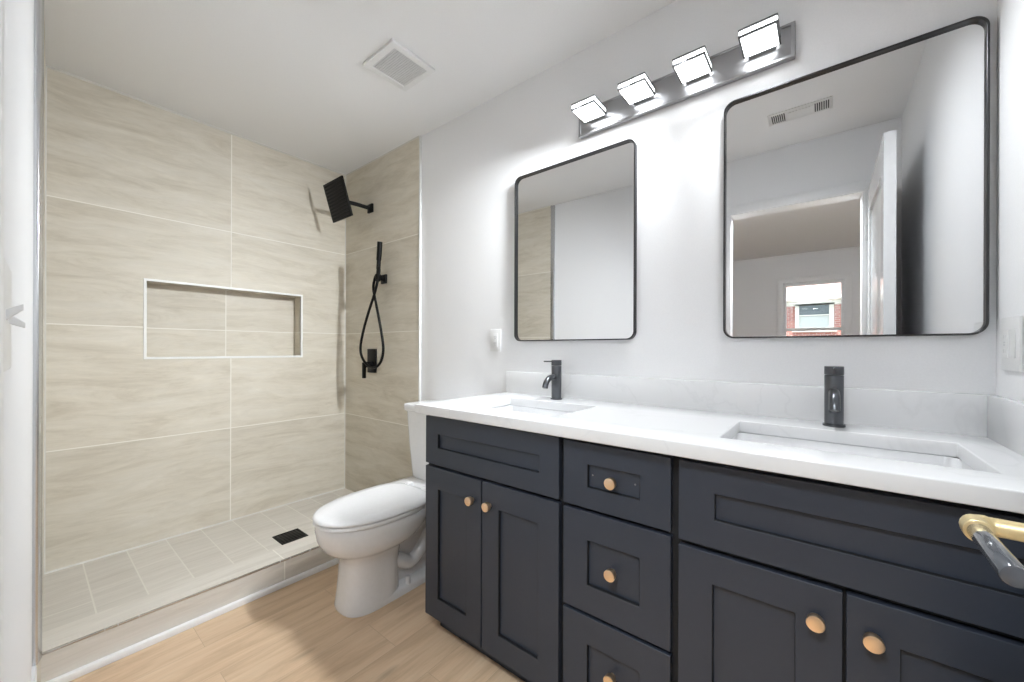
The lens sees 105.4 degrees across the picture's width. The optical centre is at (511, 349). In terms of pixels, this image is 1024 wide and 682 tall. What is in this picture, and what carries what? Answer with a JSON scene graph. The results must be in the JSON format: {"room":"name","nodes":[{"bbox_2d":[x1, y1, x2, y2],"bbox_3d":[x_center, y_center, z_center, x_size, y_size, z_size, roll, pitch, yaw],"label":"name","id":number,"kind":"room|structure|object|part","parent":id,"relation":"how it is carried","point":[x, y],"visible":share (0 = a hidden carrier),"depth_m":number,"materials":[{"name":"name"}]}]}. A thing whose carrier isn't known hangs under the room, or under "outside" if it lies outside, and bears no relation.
{"room":"bathroom","nodes":[
{"label":"bathroom","id":0,"kind":"room"},
{"bbox_2d":[2,0,44,681],"bbox_3d":[-1.004,-0.088,0.739,3.781,2.510,0.133,0,0,40],"label":"wall","id":1,"kind":"structure","parent":0,"point":[19,14],"depth_m":0.71,"materials":[{"name":"white paint"}]},
{"bbox_2d":[0,0,4,681],"bbox_3d":[-0.191,0.066,0.038,0.826,2.166,0.136,0,0,40],"label":"trim","id":2,"kind":"structure","parent":1,"relation":"attached to","point":[2,2],"depth_m":0.33,"materials":[{"name":"paint"}]},
{"bbox_2d":[3,258,25,371],"bbox_3d":[-0.540,-0.035,0.421,0.116,0.116,0.018,0,0,40],"label":"light switch","id":3,"kind":"object","parent":1,"relation":"attached to","point":[10,319],"visible":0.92,"depth_m":0.41,"materials":[{"name":"white plastic"}]},
{"bbox_2d":[3,258,11,371],"bbox_3d":[-0.543,-0.035,0.417,0.116,0.116,0.006,0,0,40],"label":"switch plate","id":4,"kind":"object","parent":3,"relation":"attached to","point":[7,272],"depth_m":0.41,"materials":[{"name":"white plastic"}]},
{"bbox_2d":[31,665,36,681],"bbox_3d":[-1.000,1.077,0.803,1.420,0.140,0.012,0,0,40],"label":"baseboard","id":5,"kind":"structure","parent":1,"relation":"attached to","point":[34,668],"depth_m":1.21,"materials":[{"name":"paint"}]},
{"bbox_2d":[32,0,43,666],"bbox_3d":[-1.522,-0.170,1.254,0.037,2.350,0.021,0,0,39],"label":"trim","id":6,"kind":"structure","parent":1,"relation":"attached to","point":[38,151],"depth_m":1.24,"materials":[{"name":"grey metal"}]},
{"bbox_2d":[44,65,46,573],"bbox_3d":[-2.215,-0.142,1.849,0.010,2.410,0.010,0,0,39],"label":"trim","id":7,"kind":"structure","parent":1,"relation":"attached to","point":[45,65],"depth_m":1.85,"materials":[{"name":"metal"}]},
{"bbox_2d":[45,68,344,571],"bbox_3d":[-1.869,-0.091,2.443,0.200,2.510,1.880,0,0,39],"label":"wall","id":8,"kind":"structure","parent":0,"point":[140,451],"depth_m":2.25,"materials":[{"name":"tile"}]},
{"bbox_2d":[44,487,344,574],"bbox_3d":[-1.755,1.067,2.430,0.012,0.012,1.488,0,0,39],"label":"trim","id":9,"kind":"structure","parent":8,"relation":"attached to","point":[343,487],"depth_m":2.23,"materials":[{"name":"tile"}]},
{"bbox_2d":[46,65,345,175],"bbox_3d":[-1.757,-1.344,2.419,0.012,0.012,1.518,0,0,39],"label":"trim","id":10,"kind":"structure","parent":8,"relation":"attached to","point":[55,69],"depth_m":2.23,"materials":[{"name":"paint"}]},
{"bbox_2d":[143,278,302,358],"bbox_3d":[-1.746,-0.166,2.444,0.016,0.442,0.828,0,0,39],"label":"trim","id":11,"kind":"structure","parent":8,"relation":"attached to","point":[145,280],"depth_m":2.32,"materials":[{"name":"white"}]},
{"bbox_2d":[70,563,524,681],"bbox_3d":[-0.971,1.177,-0.500,5.486,0.060,5.350,0,0,39],"label":"floor","id":12,"kind":"structure","parent":0,"point":[295,632],"depth_m":1.49,"materials":[{"name":"brown wood"}]},
{"bbox_2d":[41,535,334,681],"bbox_3d":[-1.190,1.083,1.909,0.152,0.126,1.619,0,0,39],"label":"shower curb","id":13,"kind":"object","parent":12,"relation":"on","point":[68,647],"visible":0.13,"depth_m":1.58,"materials":[{"name":"stone"}]},
{"bbox_2d":[46,558,338,681],"bbox_3d":[-1.107,1.133,1.881,0.020,0.026,1.560,0,0,39],"label":"baseboard","id":14,"kind":"structure","parent":13,"relation":"attached to","point":[83,670],"depth_m":1.58,"materials":[{"name":"paint"}]},
{"bbox_2d":[42,488,353,632],"bbox_3d":[-1.515,1.107,2.150,0.746,0.076,1.670,0,0,39],"label":"floor","id":15,"kind":"structure","parent":12,"relation":"on","point":[74,593],"depth_m":1.95,"materials":[{"name":"tile"}]},
{"bbox_2d":[272,528,307,544],"bbox_3d":[-1.266,1.067,2.229,0.140,0.004,0.140,0,0,39],"label":"floor drain","id":16,"kind":"object","parent":15,"relation":"on","point":[287,537],"visible":1,"depth_m":2.22,"materials":[{"name":"black metal"}]},
{"bbox_2d":[312,400,439,617],"bbox_3d":[-0.565,0.725,1.930,0.426,0.847,0.793,0,0,39],"label":"toilet","id":17,"kind":"object","parent":12,"relation":"on","point":[377,534],"visible":0.73,"depth_m":1.74,"materials":[{"name":"white ceramic"}]},
{"bbox_3d":[-0.657,0.740,1.816,0.380,0.017,0.497,0,0,39],"label":"seat","id":18,"kind":"part","parent":17,"relation":"part of","materials":[{"name":"plastic"}]},
{"bbox_3d":[-0.651,0.719,1.822,0.382,0.022,0.518,0,0,39],"label":"seat lid","id":19,"kind":"part","parent":17,"relation":"part of","materials":[{"name":"plastic"}]},
{"bbox_3d":[-0.385,0.530,2.155,0.400,0.378,0.203,0,0,39],"label":"tank","id":20,"kind":"part","parent":17,"relation":"part of","materials":[{"name":"white ceramic"}]},
{"bbox_3d":[-0.386,0.322,2.152,0.426,0.041,0.223,0,0,39],"label":"tank lid","id":21,"kind":"part","parent":17,"relation":"part of","materials":[{"name":"white ceramic"}]},
{"bbox_2d":[425,415,1023,681],"bbox_3d":[0.433,0.707,1.281,1.606,0.889,0.569,0,0,39],"label":"vanity cabinet","id":22,"kind":"object","parent":12,"relation":"on","point":[554,558],"visible":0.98,"depth_m":0.94,"materials":[{"name":"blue wood"}]},
{"bbox_3d":[-0.225,0.766,1.491,0.306,0.597,0.020,0,0,39],"label":"door","id":23,"kind":"part","parent":22,"relation":"part of","materials":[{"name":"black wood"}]},
{"bbox_3d":[-0.150,0.543,1.403,0.032,0.032,0.029,0,0,39],"label":"knob","id":24,"kind":"part","parent":22,"relation":"part of","materials":[{"name":"gold metal"}]},
{"bbox_3d":[-0.086,0.544,1.351,0.032,0.032,0.029,0,0,39],"label":"knob","id":25,"kind":"part","parent":22,"relation":"part of","materials":[{"name":"gold metal"}]},
{"bbox_3d":[0.023,0.767,1.293,0.317,0.597,0.020,0,0,39],"label":"door","id":26,"kind":"part","parent":22,"relation":"part of","materials":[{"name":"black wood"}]},
{"bbox_3d":[0.269,0.901,1.066,0.032,0.032,0.029,0,0,39],"label":"knob","id":27,"kind":"part","parent":22,"relation":"part of","materials":[{"name":"gold metal"}]},
{"bbox_3d":[0.270,0.614,1.066,0.032,0.032,0.029,0,0,39],"label":"knob","id":28,"kind":"part","parent":22,"relation":"part of","materials":[{"name":"gold metal"}]},
{"bbox_3d":[0.271,0.365,1.066,0.032,0.032,0.029,0,0,39],"label":"knob","id":29,"kind":"part","parent":22,"relation":"part of","materials":[{"name":"gold metal"}]},
{"bbox_3d":[0.282,0.917,1.086,0.312,0.291,0.020,0,0,39],"label":"drawer","id":30,"kind":"part","parent":22,"relation":"part of","materials":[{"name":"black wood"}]},
{"bbox_3d":[0.283,0.616,1.086,0.312,0.290,0.020,0,0,39],"label":"drawer","id":31,"kind":"part","parent":22,"relation":"part of","materials":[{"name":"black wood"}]},
{"bbox_3d":[0.283,0.365,1.086,0.312,0.187,0.020,0,0,39],"label":"drawer","id":32,"kind":"part","parent":22,"relation":"part of","materials":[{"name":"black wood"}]},
{"bbox_2d":[415,371,1023,513],"bbox_3d":[0.425,0.186,1.284,1.628,0.144,0.582,0,0,39],"label":"countertop","id":33,"kind":"structure","parent":22,"relation":"on","point":[692,419],"depth_m":1.07,"materials":[{"name":"white stone"}]},
{"bbox_2d":[495,405,571,415],"bbox_3d":[0.069,0.326,1.540,0.495,0.138,0.358,0,0,39],"label":"sink","id":34,"kind":"object","parent":33,"relation":"in","point":[508,407],"visible":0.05,"depth_m":1.72,"materials":[{"name":"white ceramic"}]},
{"bbox_2d":[542,360,561,399],"bbox_3d":[0.173,0.134,1.699,0.053,0.174,0.130,0,0,39],"label":"faucet","id":35,"kind":"object","parent":33,"relation":"on","point":[556,368],"visible":1,"depth_m":1.71,"materials":[{"name":"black metal"}]},
{"bbox_3d":[0.161,0.139,1.685,0.025,0.060,0.092,0,0,39],"label":"spout","id":36,"kind":"part","parent":35,"relation":"part of","materials":[{"name":"black metal"}]},
{"bbox_2d":[822,366,845,427],"bbox_3d":[0.914,0.136,1.107,0.053,0.174,0.130,0,0,39],"label":"faucet","id":37,"kind":"object","parent":33,"relation":"on","point":[834,375],"visible":1,"depth_m":1.12,"materials":[{"name":"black metal"}]},
{"bbox_3d":[0.902,0.141,1.092,0.025,0.060,0.092,0,0,39],"label":"spout","id":38,"kind":"part","parent":37,"relation":"part of","materials":[{"name":"black metal"}]},
{"bbox_2d":[732,432,972,469],"bbox_3d":[0.795,0.329,0.959,0.515,0.138,0.358,0,0,39],"label":"sink","id":39,"kind":"object","parent":33,"relation":"in","point":[946,461],"visible":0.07,"depth_m":1.05,"materials":[{"name":"white ceramic"}]},
{"bbox_3d":[0.540,0.775,0.880,0.311,0.583,0.020,0,0,39],"label":"door","id":40,"kind":"part","parent":22,"relation":"part of","materials":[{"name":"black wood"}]},
{"bbox_3d":[0.615,0.550,0.790,0.032,0.032,0.029,0,0,39],"label":"knob","id":41,"kind":"part","parent":22,"relation":"part of","materials":[{"name":"gold metal"}]},
{"bbox_3d":[0.682,0.550,0.737,0.032,0.032,0.029,0,0,39],"label":"knob","id":42,"kind":"part","parent":22,"relation":"part of","materials":[{"name":"gold metal"}]},
{"bbox_3d":[0.785,0.776,0.684,0.303,0.583,0.020,0,0,39],"label":"door","id":43,"kind":"part","parent":22,"relation":"part of","materials":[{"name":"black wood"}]},
{"bbox_2d":[44,0,676,174],"bbox_3d":[-0.544,-1.392,1.412,3.551,0.100,1.840,0,0,39],"label":"ceiling","id":44,"kind":"structure","parent":0,"point":[290,77],"depth_m":1.77,"materials":[{"name":"paint"}]},
{"bbox_2d":[363,38,434,91],"bbox_3d":[-0.533,-1.335,1.847,0.237,0.014,0.238,0,0,39],"label":"ceiling vent","id":45,"kind":"object","parent":44,"relation":"in","point":[393,62],"visible":1,"depth_m":1.83,"materials":[{"name":"white plastic"}]},
{"bbox_2d":[345,0,996,491],"bbox_3d":[-0.015,-0.085,2.079,3.551,2.510,0.132,0,0,39],"label":"wall","id":46,"kind":"structure","parent":0,"point":[472,163],"depth_m":1.67,"materials":[{"name":"white paint"}]},
{"bbox_2d":[344,176,345,486],"bbox_3d":[-1.287,-0.139,3.011,0.010,2.410,0.010,0,0,39],"label":"trim","id":47,"kind":"structure","parent":46,"relation":"attached to","point":[345,176],"depth_m":3.01,"materials":[{"name":"tile"}]},
{"bbox_2d":[323,175,373,222],"bbox_3d":[-1.114,-1.005,2.702,0.250,0.242,0.271,0,0,39],"label":"shower head","id":48,"kind":"object","parent":46,"relation":"attached to","point":[339,204],"visible":1,"depth_m":2.62},
{"bbox_3d":[-1.173,-1.006,2.628,0.250,0.242,0.082,0,0,39],"label":"head plate","id":49,"kind":"part","parent":48,"relation":"part of","materials":[{"name":"black metal"}]},
{"bbox_3d":[-1.086,-1.008,2.712,0.204,0.032,0.027,0,0,-43],"label":"arm","id":50,"kind":"part","parent":48,"relation":"part of","materials":[{"name":"black metal"}]},
{"bbox_2d":[362,349,376,377],"bbox_3d":[-1.014,0.099,2.745,0.108,0.205,0.074,0,0,39],"label":"shower valve","id":51,"kind":"object","parent":46,"relation":"attached to","point":[371,353],"visible":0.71,"depth_m":2.75,"materials":[{"name":"black metal"}]},
{"bbox_3d":[-1.034,0.146,2.728,0.022,0.111,0.022,0,0,39],"label":"lever","id":52,"kind":"part","parent":51,"relation":"part of","materials":[{"name":"black metal"}]},
{"bbox_3d":[-0.994,0.081,2.770,0.108,0.168,0.010,0,0,39],"label":"plate","id":53,"kind":"part","parent":51,"relation":"part of","materials":[{"name":"black metal"}]},
{"bbox_2d":[359,241,386,368],"bbox_3d":[-0.941,-0.293,2.681,0.278,0.854,0.085,0,0,39],"label":"shower","id":54,"kind":"object","parent":46,"relation":"attached to","point":[378,277],"visible":1,"depth_m":2.62,"materials":[{"name":"black metal"}]},
{"bbox_2d":[346,136,418,175],"bbox_3d":[-0.933,-1.341,2.732,0.896,0.010,0.010,0,0,39],"label":"trim","id":55,"kind":"structure","parent":46,"relation":"attached to","point":[417,136],"depth_m":2.69,"materials":[{"name":"tile"}]},
{"bbox_2d":[418,135,421,400],"bbox_3d":[-0.580,-0.097,2.452,0.013,2.490,0.014,0,0,39],"label":"trim","id":56,"kind":"structure","parent":46,"relation":"attached to","point":[420,136],"depth_m":2.45,"materials":[{"name":"white"}]},
{"bbox_2d":[490,329,500,350],"bbox_3d":[-0.087,-0.048,2.062,0.072,0.117,0.008,0,0,39],"label":"power outlet","id":57,"kind":"object","parent":46,"relation":"attached to","point":[495,334],"visible":1,"depth_m":2.06,"materials":[{"name":"white plastic"}]},
{"bbox_2d":[493,334,497,346],"bbox_3d":[-0.089,-0.048,2.060,0.035,0.071,0.003,0,0,39],"label":"receptacle","id":58,"kind":"object","parent":57,"relation":"attached to","point":[495,336],"depth_m":2.06,"materials":[{"name":"white plastic"}]},
{"bbox_2d":[514,139,636,340],"bbox_3d":[0.260,-0.450,1.775,0.619,0.819,0.022,0,0,39],"label":"wall mirror","id":59,"kind":"object","parent":46,"relation":"attached to","point":[575,233],"visible":1,"depth_m":1.75,"materials":[{"name":"grey mirror"}]},
{"bbox_2d":[571,13,795,138],"bbox_3d":[0.569,-0.996,1.449,0.779,0.111,0.148,0,0,39],"label":"vanity light","id":60,"kind":"object","parent":46,"relation":"attached to","point":[763,45],"visible":1,"depth_m":1.40,"materials":[{"name":"white glass"}]},
{"bbox_2d":[572,96,605,121],"bbox_3d":[0.321,-0.996,1.625,0.101,0.023,0.108,0,0,39],"label":"diffuser","id":61,"kind":"object","parent":60,"relation":"attached to","point":[589,109],"depth_m":1.61,"materials":[{"name":"white glass"}]},
{"bbox_2d":[618,74,653,103],"bbox_3d":[0.478,-0.995,1.499,0.101,0.023,0.108,0,0,39],"label":"diffuser","id":62,"kind":"object","parent":60,"relation":"attached to","point":[638,89],"depth_m":1.48,"materials":[{"name":"white glass"}]},
{"bbox_3d":[0.498,-1.000,1.524,0.080,0.024,0.078,0,0,39],"label":"arm","id":63,"kind":"part","parent":60,"relation":"part of","materials":[{"name":"silver metal"}]},
{"bbox_2d":[673,48,711,82],"bbox_3d":[0.635,-0.995,1.373,0.101,0.023,0.108,0,0,39],"label":"diffuser","id":64,"kind":"object","parent":60,"relation":"attached to","point":[695,66],"depth_m":1.36,"materials":[{"name":"white glass"}]},
{"bbox_3d":[0.655,-1.000,1.398,0.080,0.024,0.078,0,0,39],"label":"arm","id":65,"kind":"part","parent":60,"relation":"part of","materials":[{"name":"silver metal"}]},
{"bbox_2d":[739,16,778,57],"bbox_3d":[0.792,-0.994,1.248,0.101,0.023,0.108,0,0,39],"label":"diffuser","id":66,"kind":"object","parent":60,"relation":"attached to","point":[762,36],"depth_m":1.23,"materials":[{"name":"white glass"}]},
{"bbox_3d":[0.812,-0.999,1.273,0.080,0.024,0.078,0,0,39],"label":"arm","id":67,"kind":"part","parent":60,"relation":"part of","materials":[{"name":"silver metal"}]},
{"bbox_2d":[506,371,988,436],"bbox_3d":[0.605,0.169,1.500,1.616,0.109,0.020,0,0,39],"label":"backsplash","id":68,"kind":"structure","parent":46,"relation":"attached to","point":[941,412],"depth_m":1.27,"materials":[{"name":"white stone"}]},
{"bbox_2d":[723,16,989,337],"bbox_3d":[0.988,-0.451,1.193,0.607,0.827,0.022,0,0,39],"label":"wall mirror","id":69,"kind":"object","parent":46,"relation":"attached to","point":[856,197],"visible":1,"depth_m":1.15,"materials":[{"name":"grey mirror"}]},
{"bbox_2d":[959,514,1023,587],"bbox_3d":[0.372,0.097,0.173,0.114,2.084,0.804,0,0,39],"label":"door handle","id":70,"kind":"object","parent":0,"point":[984,531],"depth_m":0.42,"materials":[{"name":"brass"},{"name":"clear acrylic"}]},
{"bbox_3d":[0.571,0.209,0.453,0.075,0.054,0.057,0,0,39],"label":"handle","id":71,"kind":"part","parent":70,"relation":"part of","materials":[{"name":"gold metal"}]},
{"bbox_2d":[996,0,1023,401],"bbox_3d":[0.791,-0.082,0.341,0.120,2.510,1.840,0,0,39],"label":"wall","id":72,"kind":"structure","parent":0,"point":[1010,13],"depth_m":0.93,"materials":[{"name":"white paint"}]},
{"bbox_2d":[1001,315,1022,371],"bbox_3d":[1.165,-0.013,0.912,0.009,0.126,0.115,0,0,39],"label":"power outlet","id":73,"kind":"object","parent":72,"relation":"attached to","point":[1011,327],"visible":1,"depth_m":0.90,"materials":[{"name":"white plastic"}]},
{"bbox_2d":[1002,330,1007,357],"bbox_3d":[1.178,-0.013,0.931,0.004,0.066,0.034,0,0,39],"label":"electrical outlet","id":74,"kind":"object","parent":73,"relation":"attached to","point":[1004,332],"depth_m":0.93,"materials":[{"name":"white plastic"}]},
{"bbox_2d":[1009,329,1015,357],"bbox_3d":[1.149,-0.013,0.895,0.004,0.066,0.034,0,0,39],"label":"light switch","id":75,"kind":"object","parent":73,"relation":"attached to","point":[1012,332],"depth_m":0.89,"materials":[{"name":"white plastic"}]}
]}

